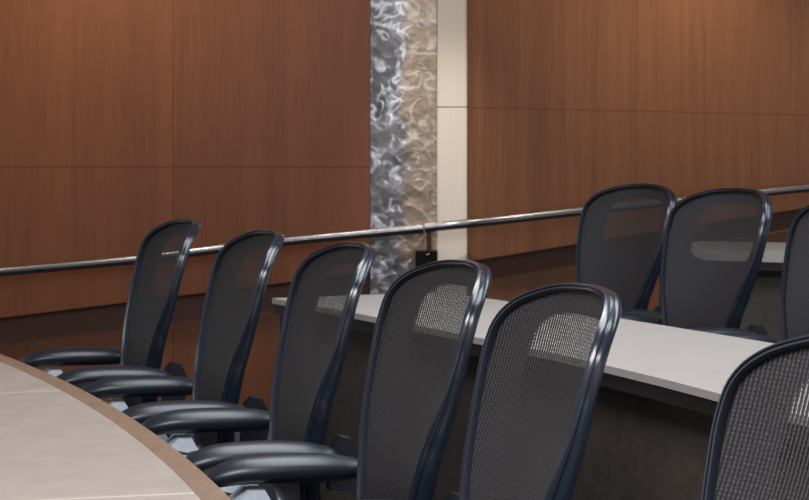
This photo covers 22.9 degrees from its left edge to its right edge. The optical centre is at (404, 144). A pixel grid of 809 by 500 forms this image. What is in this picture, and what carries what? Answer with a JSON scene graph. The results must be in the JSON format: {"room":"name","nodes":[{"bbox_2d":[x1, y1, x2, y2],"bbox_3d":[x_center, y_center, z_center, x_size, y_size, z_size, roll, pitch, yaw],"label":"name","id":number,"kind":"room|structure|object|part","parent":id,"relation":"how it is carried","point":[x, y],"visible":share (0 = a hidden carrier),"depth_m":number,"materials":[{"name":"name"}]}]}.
{"room":"lecture hall","nodes":[
{"label":"lecture hall","id":0,"kind":"room"},
{"bbox_2d":[0,0,369,411],"bbox_3d":[-1.608,0.122,9.280,2.898,3.500,0.160,0,0,0],"label":"wall","id":1,"kind":"structure","parent":0,"point":[121,120],"depth_m":9.20,"materials":[{"name":"red wood"}]},
{"bbox_2d":[170,432,276,499],"bbox_3d":[0.764,1.350,5.594,11.278,1.884,15.213,0,0,0],"label":"floor","id":2,"kind":"structure","parent":0,"point":[268,488],"depth_m":6.97,"materials":[{"name":"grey carpet"}]},
{"bbox_2d":[20,218,200,437],"bbox_3d":[-0.893,0.741,5.649,0.633,1.060,0.638,0,0,-19],"label":"chair","id":3,"kind":"object","parent":2,"relation":"on","point":[149,312],"visible":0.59,"depth_m":5.83,"materials":[{"name":"fabric"}]},
{"bbox_3d":[-0.688,0.517,5.721,0.190,0.613,0.527,0,0,-19],"label":"frame","id":4,"kind":"part","parent":3,"relation":"part of","materials":[{"name":"plastic"}]},
{"bbox_2d":[0,354,230,499],"bbox_3d":[-1.213,0.902,4.103,1.168,0.720,4.091,0,0,-21],"label":"curved desk","id":5,"kind":"object","parent":2,"relation":"on","point":[59,440],"visible":1,"depth_m":3.55,"materials":[{"name":"beige laminate"}]},
{"bbox_2d":[82,229,284,449],"bbox_3d":[-0.611,0.741,4.911,0.633,1.060,0.638,0,0,-17],"label":"chair","id":6,"kind":"object","parent":2,"relation":"on","point":[225,337],"visible":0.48,"depth_m":5.09,"materials":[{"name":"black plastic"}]},
{"bbox_3d":[-0.404,0.517,4.976,0.190,0.613,0.527,0,0,-17],"label":"frame","id":7,"kind":"part","parent":6,"relation":"part of","materials":[{"name":"plastic"}]},
{"bbox_2d":[141,242,376,499],"bbox_3d":[-0.377,0.741,4.276,0.633,1.060,0.638,0,0,-16],"label":"chair","id":8,"kind":"object","parent":2,"relation":"on","point":[307,368],"visible":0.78,"depth_m":4.44,"materials":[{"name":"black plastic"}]},
{"bbox_3d":[-0.169,0.517,4.335,0.190,0.613,0.527,0,0,-16],"label":"frame","id":9,"kind":"part","parent":8,"relation":"part of","materials":[{"name":"plastic"}]},
{"bbox_2d":[205,259,491,499],"bbox_3d":[-0.163,0.741,3.599,0.633,1.060,0.638,0,0,-16],"label":"chair","id":10,"kind":"object","parent":2,"relation":"on","point":[407,418],"visible":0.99,"depth_m":3.78,"materials":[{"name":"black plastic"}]},
{"bbox_3d":[0.045,0.517,3.661,0.190,0.613,0.527,0,0,-16],"label":"frame","id":11,"kind":"part","parent":10,"relation":"part of","materials":[{"name":"plastic"}]},
{"bbox_2d":[370,0,436,294],"bbox_3d":[-0.005,0.122,9.342,0.304,3.500,0.316,0,0,0],"label":"column","id":12,"kind":"structure","parent":2,"relation":"on","point":[403,33],"depth_m":9.19,"materials":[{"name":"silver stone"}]},
{"bbox_2d":[272,292,808,499],"bbox_3d":[0.508,0.821,4.581,0.657,0.728,3.332,0,0,-22],"label":"row desk","id":13,"kind":"object","parent":2,"relation":"on","point":[661,386],"visible":0.37,"depth_m":4.34,"materials":[{"name":"grey laminate"}]},
{"bbox_3d":[-0.131,0.830,6.068,0.520,0.710,0.030,0,0,-26],"label":"panel","id":14,"kind":"part","parent":13,"relation":"part of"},
{"bbox_2d":[459,283,621,499],"bbox_3d":[0.000,0.741,2.970,0.633,1.060,0.638,0,0,-13],"label":"chair","id":15,"kind":"object","parent":2,"relation":"on","point":[507,455],"visible":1,"depth_m":3.12,"materials":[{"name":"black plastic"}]},
{"bbox_2d":[503,183,675,324],"bbox_3d":[0.540,0.656,6.466,0.633,1.060,0.638,0,0,-27],"label":"chair","id":16,"kind":"object","parent":2,"relation":"on","point":[632,275],"visible":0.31,"depth_m":6.62,"materials":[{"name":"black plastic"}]},
{"bbox_3d":[0.733,0.432,6.565,0.190,0.613,0.527,0,0,-27],"label":"frame","id":17,"kind":"part","parent":16,"relation":"part of","materials":[{"name":"plastic"}]},
{"bbox_2d":[620,187,771,335],"bbox_3d":[0.731,0.656,5.832,0.633,1.060,0.638,0,0,-24],"label":"chair","id":18,"kind":"object","parent":2,"relation":"on","point":[697,294],"visible":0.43,"depth_m":5.97,"materials":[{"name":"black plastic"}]},
{"bbox_2d":[659,241,785,341],"bbox_3d":[1.877,0.736,6.718,0.836,0.728,2.524,0,0,-41],"label":"row desk","id":19,"kind":"object","parent":2,"relation":"on","point":[763,308],"visible":0.11,"depth_m":7.14,"materials":[{"name":"grey laminate"}]},
{"bbox_3d":[1.043,0.757,7.459,0.030,0.686,0.550,0,0,24],"label":"panel","id":20,"kind":"part","parent":19,"relation":"part of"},
{"bbox_3d":[1.763,0.756,6.559,0.268,0.687,2.209,0,0,-41],"label":"modesty panel","id":21,"kind":"part","parent":19,"relation":"part of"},
{"bbox_2d":[701,335,808,499],"bbox_3d":[0.266,0.741,2.153,0.633,1.060,0.638,0,0,-16],"label":"chair","id":22,"kind":"object","parent":2,"relation":"on","point":[749,424],"visible":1,"depth_m":2.41,"materials":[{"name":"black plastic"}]},
{"bbox_2d":[717,205,808,342],"bbox_3d":[0.947,0.656,5.169,0.633,1.060,0.638,0,0,-19],"label":"chair","id":23,"kind":"object","parent":2,"relation":"on","point":[795,272],"visible":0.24,"depth_m":5.42,"materials":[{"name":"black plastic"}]},
{"bbox_3d":[1.153,0.432,5.238,0.190,0.613,0.527,0,0,-18],"label":"frame","id":24,"kind":"part","parent":23,"relation":"part of","materials":[{"name":"plastic"}]},
{"bbox_2d":[467,0,808,310],"bbox_3d":[2.756,0.122,11.162,6.300,3.500,0.160,0,0,-37],"label":"wall","id":25,"kind":"structure","parent":0,"point":[569,102],"depth_m":9.77,"materials":[{"name":"brown wood"}]},
{"bbox_2d":[0,184,808,275],"bbox_3d":[0.402,0.421,9.739,6.803,0.609,1.153,0,0,-20],"label":"handrail","id":26,"kind":"object","parent":25,"relation":"attached to","point":[422,257],"visible":0.71,"depth_m":9.09,"materials":[{"name":"metal"}]},
{"bbox_3d":[-1.447,0.529,9.100,3.066,0.339,0.041,0,0,0],"label":"rail","id":27,"kind":"part","parent":26,"relation":"part of","materials":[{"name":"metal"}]},
{"bbox_3d":[0.112,0.442,9.100,0.022,0.120,0.022,0,0,0],"label":"bracket stem","id":28,"kind":"part","parent":26,"relation":"part of","materials":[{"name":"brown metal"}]},
{"bbox_3d":[1.780,0.257,10.207,4.057,0.281,0.165,0,0,-35],"label":"rail","id":29,"kind":"part","parent":26,"relation":"part of","materials":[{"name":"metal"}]},
{"bbox_2d":[437,0,466,294],"bbox_3d":[0.218,0.122,9.355,0.138,3.500,0.300,0,0,0],"label":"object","id":30,"kind":"object","parent":25,"relation":"attached to","point":[451,14],"visible":0.57,"depth_m":9.20,"materials":[{"name":"beige paint"}]}
]}

